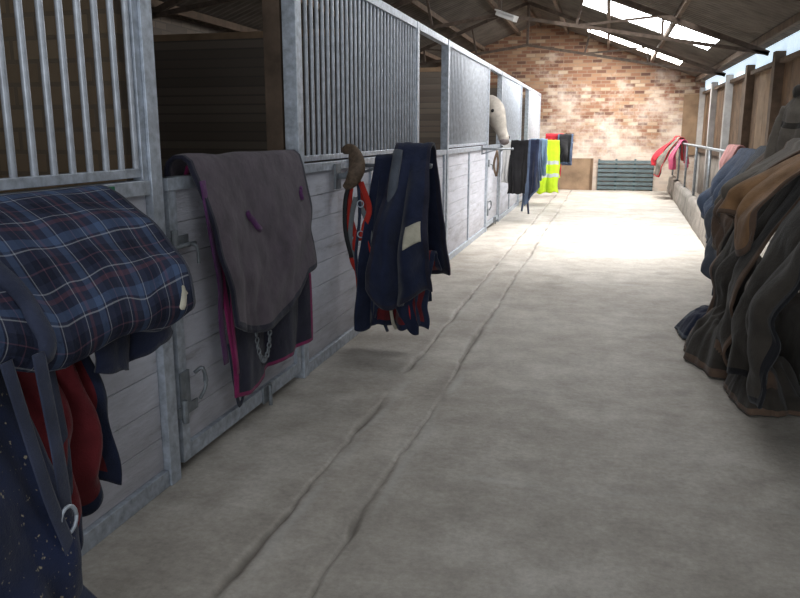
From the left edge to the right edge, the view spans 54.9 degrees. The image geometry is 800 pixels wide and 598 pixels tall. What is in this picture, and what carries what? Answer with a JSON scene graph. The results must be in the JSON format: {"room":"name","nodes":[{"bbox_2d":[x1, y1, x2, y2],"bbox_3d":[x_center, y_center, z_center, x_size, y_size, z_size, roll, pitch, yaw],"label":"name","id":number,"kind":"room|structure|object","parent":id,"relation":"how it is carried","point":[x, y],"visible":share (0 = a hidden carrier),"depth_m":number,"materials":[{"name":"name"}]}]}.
{"room":"horse stable","nodes":[
{"label":"horse stable","id":0,"kind":"room"},
{"bbox_2d":[0,0,132,192],"bbox_3d":[-2.690,-0.477,3.438,3.428,2.370,0.110,3,13,14],"label":"metal bars","id":1,"kind":"structure","parent":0,"point":[6,6],"depth_m":2.94,"materials":[{"name":"grey metal"}]},
{"bbox_2d":[162,174,300,462],"bbox_3d":[-0.757,-0.562,3.675,0.122,2.375,1.370,3,13,14],"label":"door","id":2,"kind":"structure","parent":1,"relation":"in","point":[207,406],"depth_m":3.40,"materials":[{"name":"wood"}]},
{"bbox_2d":[164,150,316,332],"bbox_3d":[-0.722,-0.304,3.811,0.315,0.844,1.203,3,13,14],"label":"rug","id":3,"kind":"object","parent":2,"relation":"hanging from","point":[259,203],"visible":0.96,"depth_m":3.66,"materials":[{"name":"fabric"}]},
{"bbox_2d":[200,180,271,407],"bbox_3d":[-0.731,-0.014,3.524,0.052,1.076,0.545,4,13,16],"label":"straps","id":4,"kind":"object","parent":3,"relation":"attached to","point":[263,359],"visible":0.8,"depth_m":3.41,"materials":[{"name":"fabric"}]},
{"bbox_2d":[184,166,312,397],"bbox_3d":[-0.718,-0.164,3.883,0.242,1.080,1.020,3,13,14],"label":"rug","id":5,"kind":"object","parent":2,"relation":"hanging from","point":[294,330],"visible":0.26,"depth_m":3.88,"materials":[{"name":"fabric"}]},
{"bbox_2d":[152,15,231,34],"bbox_3d":[-3.006,-1.955,9.172,0.200,2.922,24.600,3,13,14],"label":"wall","id":6,"kind":"structure","parent":0,"point":[166,25],"depth_m":9.53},
{"bbox_2d":[153,27,395,176],"bbox_3d":[-1.579,-1.364,7.549,3.428,2.370,0.110,3,13,14],"label":"wall partition","id":7,"kind":"structure","parent":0,"point":[210,87],"depth_m":7.40,"materials":[{"name":"brown wood"}]},
{"bbox_2d":[420,23,447,219],"bbox_3d":[0.333,-1.432,7.711,0.122,2.375,1.310,3,13,14],"label":"door","id":8,"kind":"structure","parent":7,"relation":"in","point":[425,31],"depth_m":8.12,"materials":[{"name":"metal"}]},
{"bbox_2d":[82,190,799,597],"bbox_3d":[-0.126,0.228,5.793,7.490,0.032,30.793,3,13,14],"label":"floor","id":9,"kind":"structure","parent":0,"point":[549,432],"depth_m":3.42,"materials":[{"name":"concrete"}]},
{"bbox_2d":[0,0,181,555],"bbox_3d":[-1.513,0.026,0.996,0.080,2.395,4.300,3,13,14],"label":"grille panel","id":10,"kind":"object","parent":9,"relation":"on","point":[142,401],"visible":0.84,"depth_m":2.82,"materials":[{"name":"metal"}]},
{"bbox_2d":[0,369,81,597],"bbox_3d":[-1.205,0.452,1.555,0.644,1.088,0.961,3,13,14],"label":"rug","id":11,"kind":"object","parent":10,"relation":"hanging from","point":[34,563],"visible":0.75,"depth_m":1.83,"materials":[{"name":"fabric"}]},
{"bbox_2d":[0,351,96,597],"bbox_3d":[-0.831,0.564,1.951,0.246,0.923,0.314,3,13,14],"label":"straps","id":12,"kind":"object","parent":11,"relation":"attached to","point":[47,383],"visible":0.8,"depth_m":1.83,"materials":[{"name":"fabric"}]},
{"bbox_2d":[16,356,121,549],"bbox_3d":[-1.076,0.255,2.145,0.499,0.851,0.361,3,13,14],"label":"rug","id":13,"kind":"object","parent":10,"relation":"hanging from","point":[95,457],"visible":0.41,"depth_m":2.15,"materials":[{"name":"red fabric"}]},
{"bbox_2d":[0,185,195,372],"bbox_3d":[-1.058,-0.019,1.894,0.491,0.458,1.552,3,13,14],"label":"rug","id":14,"kind":"object","parent":10,"relation":"hanging from","point":[83,269],"visible":0.98,"depth_m":2.11,"materials":[{"name":"fabric"}]},
{"bbox_2d":[94,327,172,373],"bbox_3d":[-1.014,-0.013,2.387,0.465,0.432,0.461,3,13,14],"label":"rug","id":15,"kind":"object","parent":10,"relation":"hanging from","point":[114,357],"visible":0.17,"depth_m":2.31,"materials":[{"name":"fabric"}]},
{"bbox_2d":[262,0,285,150],"bbox_3d":[-0.693,-1.300,4.287,0.100,3.600,0.080,3,13,14],"label":"timber post","id":16,"kind":"object","parent":9,"relation":"on","point":[271,9],"visible":0.44,"depth_m":4.26,"materials":[{"name":"brown wood"}]},
{"bbox_2d":[281,0,419,377],"bbox_3d":[-0.234,-0.995,5.731,0.080,2.395,2.920,3,13,14],"label":"partition","id":17,"kind":"object","parent":9,"relation":"on","point":[333,280],"visible":0.73,"depth_m":5.07,"materials":[{"name":"metal"}]},
{"bbox_2d":[334,144,364,189],"bbox_3d":[-0.313,-0.840,4.903,0.222,0.294,0.104,5,13,22],"label":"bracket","id":18,"kind":"object","parent":17,"relation":"attached to","point":[353,176],"visible":1,"depth_m":4.86,"materials":[{"name":"leather"}]},
{"bbox_2d":[364,163,432,172],"bbox_3d":[-0.059,-0.875,5.139,0.568,0.130,0.060,3,13,14],"label":"rail","id":19,"kind":"object","parent":17,"relation":"attached to","point":[366,164],"visible":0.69,"depth_m":5.17,"materials":[{"name":"metal"}]},
{"bbox_2d":[354,142,450,334],"bbox_3d":[-0.004,-0.395,5.060,0.562,1.245,0.790,3,13,14],"label":"rug","id":20,"kind":"object","parent":19,"relation":"hanging from","point":[404,192],"visible":0.97,"depth_m":4.89,"materials":[{"name":"fabric"}]},
{"bbox_2d":[343,181,372,289],"bbox_3d":[-0.269,-0.379,5.136,0.211,1.043,0.093,4,13,19],"label":"halter","id":21,"kind":"object","parent":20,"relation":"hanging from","point":[352,236],"visible":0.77,"depth_m":5.08},
{"bbox_2d":[370,250,441,331],"bbox_3d":[0.049,-0.062,5.213,0.407,0.523,0.462,3,13,14],"label":"lining","id":22,"kind":"object","parent":20,"relation":"attached to","point":[420,302],"visible":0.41,"depth_m":5.07,"materials":[{"name":"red fabric"}]},
{"bbox_2d":[402,221,420,250],"bbox_3d":[0.074,-0.387,4.723,0.107,0.163,0.160,3,13,14],"label":"label","id":23,"kind":"object","parent":20,"relation":"on","point":[412,235],"visible":1,"depth_m":4.72,"materials":[{"name":"white fabric"}]},
{"bbox_2d":[440,39,489,260],"bbox_3d":[0.864,-1.871,9.796,0.080,2.395,3.040,3,13,14],"label":"grille panel","id":24,"kind":"object","parent":9,"relation":"on","point":[465,77],"visible":0.93,"depth_m":9.47,"materials":[{"name":"metal"}]},
{"bbox_2d":[481,145,513,154],"bbox_3d":[1.341,-2.046,10.571,0.438,0.130,0.060,3,13,14],"label":"rail","id":25,"kind":"object","parent":24,"relation":"attached to","point":[491,149],"visible":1,"depth_m":10.58,"materials":[{"name":"metal"}]},
{"bbox_2d":[493,150,498,176],"bbox_3d":[1.317,-1.857,10.553,0.090,0.358,0.027,3,13,14],"label":"bridle","id":26,"kind":"object","parent":25,"relation":"hanging from","point":[497,152],"visible":1,"depth_m":10.54,"materials":[{"name":"brown leather"}]},
{"bbox_2d":[489,95,509,144],"bbox_3d":[-0.044,-2.203,12.073,3.549,2.064,0.589,3,13,14],"label":"horse","id":27,"kind":"object","parent":9,"relation":"on","point":[497,114],"visible":0.06,"depth_m":11.34},
{"bbox_2d":[496,71,522,221],"bbox_3d":[1.984,-2.765,13.945,0.080,2.395,3.060,3,13,14],"label":"grille panel","id":28,"kind":"object","parent":9,"relation":"on","point":[509,89],"visible":0.55,"depth_m":13.68,"materials":[{"name":"metal"}]},
{"bbox_3d":[1.948,-2.448,12.436,0.638,0.130,0.060,3,13,14],"label":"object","id":29,"kind":"object","parent":28,"relation":"attached to","visible":0},
{"bbox_2d":[501,141,510,182],"bbox_3d":[1.720,-2.212,12.452,0.143,0.668,0.270,3,13,14],"label":"towel","id":30,"kind":"object","parent":29,"relation":"hanging from","point":[506,153],"visible":0.83,"depth_m":12.37,"materials":[{"name":"fabric"}]},
{"bbox_2d":[507,140,528,193],"bbox_3d":[1.917,-2.133,12.422,0.313,0.858,0.440,3,13,14],"label":"coat","id":31,"kind":"object","parent":29,"relation":"hanging from","point":[517,171],"visible":0.99,"depth_m":12.31,"materials":[{"name":"fabric"}]},
{"bbox_2d":[521,139,542,213],"bbox_3d":[2.128,-1.974,12.410,0.302,1.186,0.484,3,13,14],"label":"rug","id":32,"kind":"object","parent":29,"relation":"hanging from","point":[534,161],"visible":1,"depth_m":12.27,"materials":[{"name":"blue fabric"}]},
{"bbox_3d":[2.345,-2.785,14.002,0.588,0.130,0.060,3,13,14],"label":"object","id":33,"kind":"object","parent":28,"relation":"attached to","visible":0},
{"bbox_2d":[535,138,547,175],"bbox_3d":[2.508,-2.563,13.958,0.317,0.686,0.326,3,13,14],"label":"rug","id":34,"kind":"object","parent":33,"relation":"hanging from","point":[544,141],"visible":0.24,"depth_m":13.85,"materials":[{"name":"fabric"}]},
{"bbox_2d":[524,87,540,139],"bbox_3d":[3.110,-3.664,18.113,0.080,2.395,3.080,3,13,14],"label":"grille panel","id":35,"kind":"object","parent":9,"relation":"on","point":[532,97],"visible":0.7,"depth_m":17.56,"materials":[{"name":"metal"}]},
{"bbox_3d":[3.535,-3.591,17.739,0.938,0.130,0.060,3,13,14],"label":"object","id":36,"kind":"object","parent":35,"relation":"attached to","visible":0},
{"bbox_2d":[545,133,563,175],"bbox_3d":[3.535,-3.313,17.720,0.406,0.980,0.531,3,13,14],"label":"jacket","id":37,"kind":"object","parent":36,"relation":"hanging from","point":[550,136],"visible":0.25,"depth_m":17.62,"materials":[{"name":"fabric"}]},
{"bbox_2d":[558,134,573,164],"bbox_3d":[3.762,-3.403,17.574,0.345,0.721,0.597,3,13,14],"label":"jacket","id":38,"kind":"object","parent":36,"relation":"hanging from","point":[566,140],"visible":0.84,"depth_m":17.40,"materials":[{"name":"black fabric"}]},
{"bbox_2d":[558,158,593,189],"bbox_3d":[4.445,-3.216,19.817,1.000,0.803,0.130,3,13,14],"label":"wooden board","id":39,"kind":"object","parent":9,"relation":"on","point":[578,175],"visible":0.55,"depth_m":19.79,"materials":[{"name":"brown wood"}]},
{"bbox_2d":[597,159,653,190],"bbox_3d":[5.710,-3.147,19.522,1.360,0.790,0.080,3,13,14],"label":"pallet","id":40,"kind":"object","parent":9,"relation":"on","point":[616,161],"visible":0.91,"depth_m":19.49,"materials":[{"name":"grey metal"}]},
{"bbox_2d":[674,305,708,338],"bbox_3d":[2.259,0.159,5.515,0.524,0.216,0.776,3,13,14],"label":"rug","id":41,"kind":"object","parent":9,"relation":"on","point":[687,323],"visible":0.22,"depth_m":5.51,"materials":[{"name":"fabric"}]},
{"bbox_2d":[683,305,731,378],"bbox_3d":[2.107,0.202,4.926,0.541,0.378,0.985,3,13,14],"label":"rug","id":42,"kind":"object","parent":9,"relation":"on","point":[702,347],"visible":0.32,"depth_m":4.80,"materials":[{"name":"fabric"}]},
{"bbox_2d":[700,146,765,295],"bbox_3d":[2.807,-0.651,6.243,0.640,1.164,0.751,3,13,14],"label":"rug","id":43,"kind":"object","parent":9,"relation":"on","point":[710,253],"visible":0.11,"depth_m":6.37,"materials":[{"name":"fabric"}]},
{"bbox_2d":[667,175,799,385],"bbox_3d":[3.646,-0.620,8.695,0.187,0.413,22.561,4,13,16],"label":"wall","id":44,"kind":"structure","parent":9,"relation":"on","point":[787,322],"depth_m":4.99,"materials":[{"name":"concrete"}]},
{"bbox_2d":[672,142,736,195],"bbox_3d":[3.651,-1.219,8.565,0.040,0.839,22.557,4,13,16],"label":"metal railing","id":45,"kind":"object","parent":44,"relation":"on","point":[710,149],"visible":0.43,"depth_m":12.80,"materials":[{"name":"metal"}]},
{"bbox_2d":[651,136,682,165],"bbox_3d":[6.282,-3.458,17.978,0.774,0.700,0.602,3,13,14],"label":"jacket","id":46,"kind":"object","parent":45,"relation":"hanging from","point":[662,149],"visible":0.73,"depth_m":17.86,"materials":[{"name":"fabric"}]},
{"bbox_2d":[653,137,689,176],"bbox_3d":[6.059,-3.165,17.149,0.703,0.884,0.801,3,13,14],"label":"jacket","id":47,"kind":"object","parent":45,"relation":"hanging from","point":[662,158],"visible":0.77,"depth_m":16.99,"materials":[{"name":"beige fabric"}]},
{"bbox_2d":[668,139,687,169],"bbox_3d":[5.829,-3.011,16.080,0.392,0.631,0.601,3,13,14],"label":"jacket","id":48,"kind":"object","parent":45,"relation":"hanging from","point":[672,157],"visible":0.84,"depth_m":16.01,"materials":[{"name":"fabric"}]},
{"bbox_2d":[697,148,755,239],"bbox_3d":[3.062,-0.849,7.031,0.553,1.027,1.350,3,13,14],"label":"rug","id":49,"kind":"object","parent":45,"relation":"hanging from","point":[705,200],"visible":0.33,"depth_m":7.30,"materials":[{"name":"fabric"}]},
{"bbox_2d":[719,144,745,169],"bbox_3d":[3.537,-1.494,8.192,0.193,0.294,0.701,3,13,14],"label":"towel","id":50,"kind":"object","parent":45,"relation":"hanging from","point":[730,151],"visible":0.52,"depth_m":8.18,"materials":[{"name":"fabric"}]},
{"bbox_2d":[711,148,782,256],"bbox_3d":[2.680,-0.666,5.745,0.626,0.965,0.751,3,13,14],"label":"rug","id":51,"kind":"object","parent":45,"relation":"hanging from","point":[720,233],"visible":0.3,"depth_m":5.85,"materials":[{"name":"fabric"}]},
{"bbox_2d":[726,200,799,408],"bbox_3d":[2.101,-0.112,3.905,0.694,1.213,0.901,3,13,14],"label":"rug","id":52,"kind":"object","parent":45,"relation":"hanging from","point":[756,344],"visible":1,"depth_m":3.74,"materials":[{"name":"fabric"}]},
{"bbox_3d":[2.564,-0.417,5.409,0.617,1.190,0.834,3,13,14],"label":"rug","id":53,"kind":"object","parent":45,"relation":"hanging from","visible":0},
{"bbox_2d":[721,138,799,220],"bbox_3d":[2.479,-0.764,5.069,0.662,0.581,0.501,3,13,14],"label":"rug","id":54,"kind":"object","parent":53,"relation":"on","point":[791,148],"visible":0.53,"depth_m":5.09,"materials":[{"name":"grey fabric"}]},
{"bbox_2d":[706,175,799,366],"bbox_3d":[2.327,-0.265,4.768,0.772,1.293,1.011,3,13,14],"label":"rug","id":55,"kind":"object","parent":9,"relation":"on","point":[729,273],"visible":0.64,"depth_m":4.58,"materials":[{"name":"brown fabric"}]},
{"bbox_2d":[716,154,799,256],"bbox_3d":[2.295,-0.586,4.522,0.748,0.662,0.603,3,13,14],"label":"rug","id":56,"kind":"object","parent":55,"relation":"on","point":[743,201],"visible":1,"depth_m":4.50,"materials":[{"name":"brown fabric"}]},
{"bbox_2d":[723,356,799,416],"bbox_3d":[2.021,0.404,4.266,0.396,0.261,0.768,3,13,14],"label":"rug","id":57,"kind":"object","parent":9,"relation":"on","point":[782,398],"visible":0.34,"depth_m":4.04,"materials":[{"name":"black fabric"}]},
{"bbox_3d":[2.877,-0.607,5.440,0.211,1.760,0.090,3,13,14],"label":"post","id":58,"kind":"object","parent":9,"relation":"on","visible":0},
{"bbox_2d":[763,84,799,159],"bbox_3d":[2.788,-1.103,5.354,0.212,0.752,0.621,-2,12,-11],"label":"coat","id":59,"kind":"object","parent":58,"relation":"hanging from","point":[786,126],"visible":0.59,"depth_m":5.40,"materials":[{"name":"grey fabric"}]},
{"bbox_2d":[419,67,481,149],"bbox_3d":[-0.466,-2.252,11.670,3.428,2.370,0.110,3,13,14],"label":"wall partition","id":60,"kind":"structure","parent":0,"point":[430,77],"depth_m":11.25,"materials":[{"name":"brown wood"}]},
{"bbox_2d":[487,64,501,226],"bbox_3d":[1.448,-2.322,11.841,0.122,2.375,1.330,3,13,14],"label":"door","id":61,"kind":"structure","parent":60,"relation":"in","point":[493,182],"depth_m":11.98,"materials":[{"name":"metal"}]},
{"bbox_2d":[151,0,799,80],"bbox_3d":[0.678,-3.694,7.842,7.900,1.636,24.675,3,13,14],"label":"ceiling","id":62,"kind":"structure","parent":0,"point":[747,21],"depth_m":13.48,"materials":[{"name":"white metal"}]},
{"bbox_2d":[151,0,799,18],"bbox_3d":[0.617,-3.536,7.641,7.325,1.548,0.050,3,13,14],"label":"roof truss","id":63,"kind":"object","parent":62,"relation":"attached to","point":[161,10],"depth_m":8.52,"materials":[{"name":"brown wood"}]},
{"bbox_2d":[348,0,769,55],"bbox_3d":[1.715,-4.412,11.705,7.325,1.548,0.050,3,13,14],"label":"roof truss","id":64,"kind":"object","parent":62,"relation":"attached to","point":[747,47],"depth_m":11.26,"materials":[{"name":"brown wood"}]},
{"bbox_2d":[420,1,725,76],"bbox_3d":[2.812,-5.288,15.769,7.325,1.548,0.050,3,13,14],"label":"roof truss","id":65,"kind":"object","parent":62,"relation":"attached to","point":[710,70],"depth_m":15.53,"materials":[{"name":"brown wood"}]},
{"bbox_2d":[587,29,681,64],"bbox_3d":[5.205,-5.649,17.049,2.310,0.928,1.688,3,13,14],"label":"skylight","id":66,"kind":"object","parent":62,"relation":"attached to","point":[600,33],"visible":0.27,"depth_m":17.39,"materials":[{"name":"white"}]},
{"bbox_2d":[583,0,717,49],"bbox_3d":[4.208,-4.836,13.301,2.340,0.939,1.762,3,13,14],"label":"skylight","id":67,"kind":"object","parent":62,"relation":"attached to","point":[617,10],"visible":0.58,"depth_m":13.28,"materials":[{"name":"white"}]},
{"bbox_2d":[151,0,799,81],"bbox_3d":[0.668,-3.679,7.808,7.060,1.476,24.600,3,13,14],"label":"roof","id":68,"kind":"structure","parent":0,"point":[793,21],"depth_m":12.23,"materials":[{"name":"white metal"}]},
{"bbox_2d":[495,9,518,22],"bbox_3d":[1.626,-4.248,11.564,0.327,0.198,0.297,8,15,34],"label":"floodlight","id":69,"kind":"object","parent":68,"relation":"attached to","point":[508,16],"visible":1,"depth_m":11.46,"materials":[{"name":"white plastic"}]},
{"bbox_2d":[489,85,496,144],"bbox_3d":[0.657,-3.148,15.829,3.428,2.370,0.110,3,13,14],"label":"wall partition","id":70,"kind":"structure","parent":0,"point":[493,88],"depth_m":15.41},
{"bbox_2d":[519,83,528,201],"bbox_3d":[2.572,-3.219,16.000,0.122,2.375,1.330,3,13,14],"label":"door","id":71,"kind":"structure","parent":70,"relation":"in","point":[526,87],"depth_m":15.97,"materials":[{"name":"metal"}]},
{"bbox_3d":[2.914,-3.190,15.877,0.708,0.130,0.060,3,13,14],"label":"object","id":72,"kind":"object","parent":71,"relation":"attached to","visible":0},
{"bbox_2d":[536,140,559,193],"bbox_3d":[3.027,-2.717,15.825,0.518,1.089,0.552,3,13,14],"label":"jacket","id":73,"kind":"object","parent":72,"relation":"hanging from","point":[549,183],"visible":0.67,"depth_m":15.66,"materials":[{"name":"fabric"}]},
{"bbox_2d":[521,95,524,139],"bbox_3d":[1.795,-4.057,20.044,3.428,2.370,0.110,3,13,14],"label":"wall partition","id":74,"kind":"structure","parent":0,"point":[523,96],"depth_m":19.51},
{"bbox_2d":[438,23,705,190],"bbox_3d":[3.833,-4.941,19.801,7.600,4.280,0.200,3,13,14],"label":"wall","id":75,"kind":"structure","parent":0,"point":[613,109],"depth_m":19.37,"materials":[{"name":"brick"}]},
{"bbox_2d":[680,50,799,241],"bbox_3d":[4.086,-1.378,7.381,0.570,2.550,24.600,3,13,14],"label":"wall","id":76,"kind":"structure","parent":0,"point":[743,110],"depth_m":13.75,"materials":[{"name":"wood"}]},
{"bbox_2d":[705,30,799,89],"bbox_3d":[4.272,-2.650,7.043,0.035,0.278,24.575,3,13,14],"label":"window","id":77,"kind":"structure","parent":76,"relation":"in","point":[791,43],"depth_m":11.80,"materials":[{"name":"white glass"}]}
]}

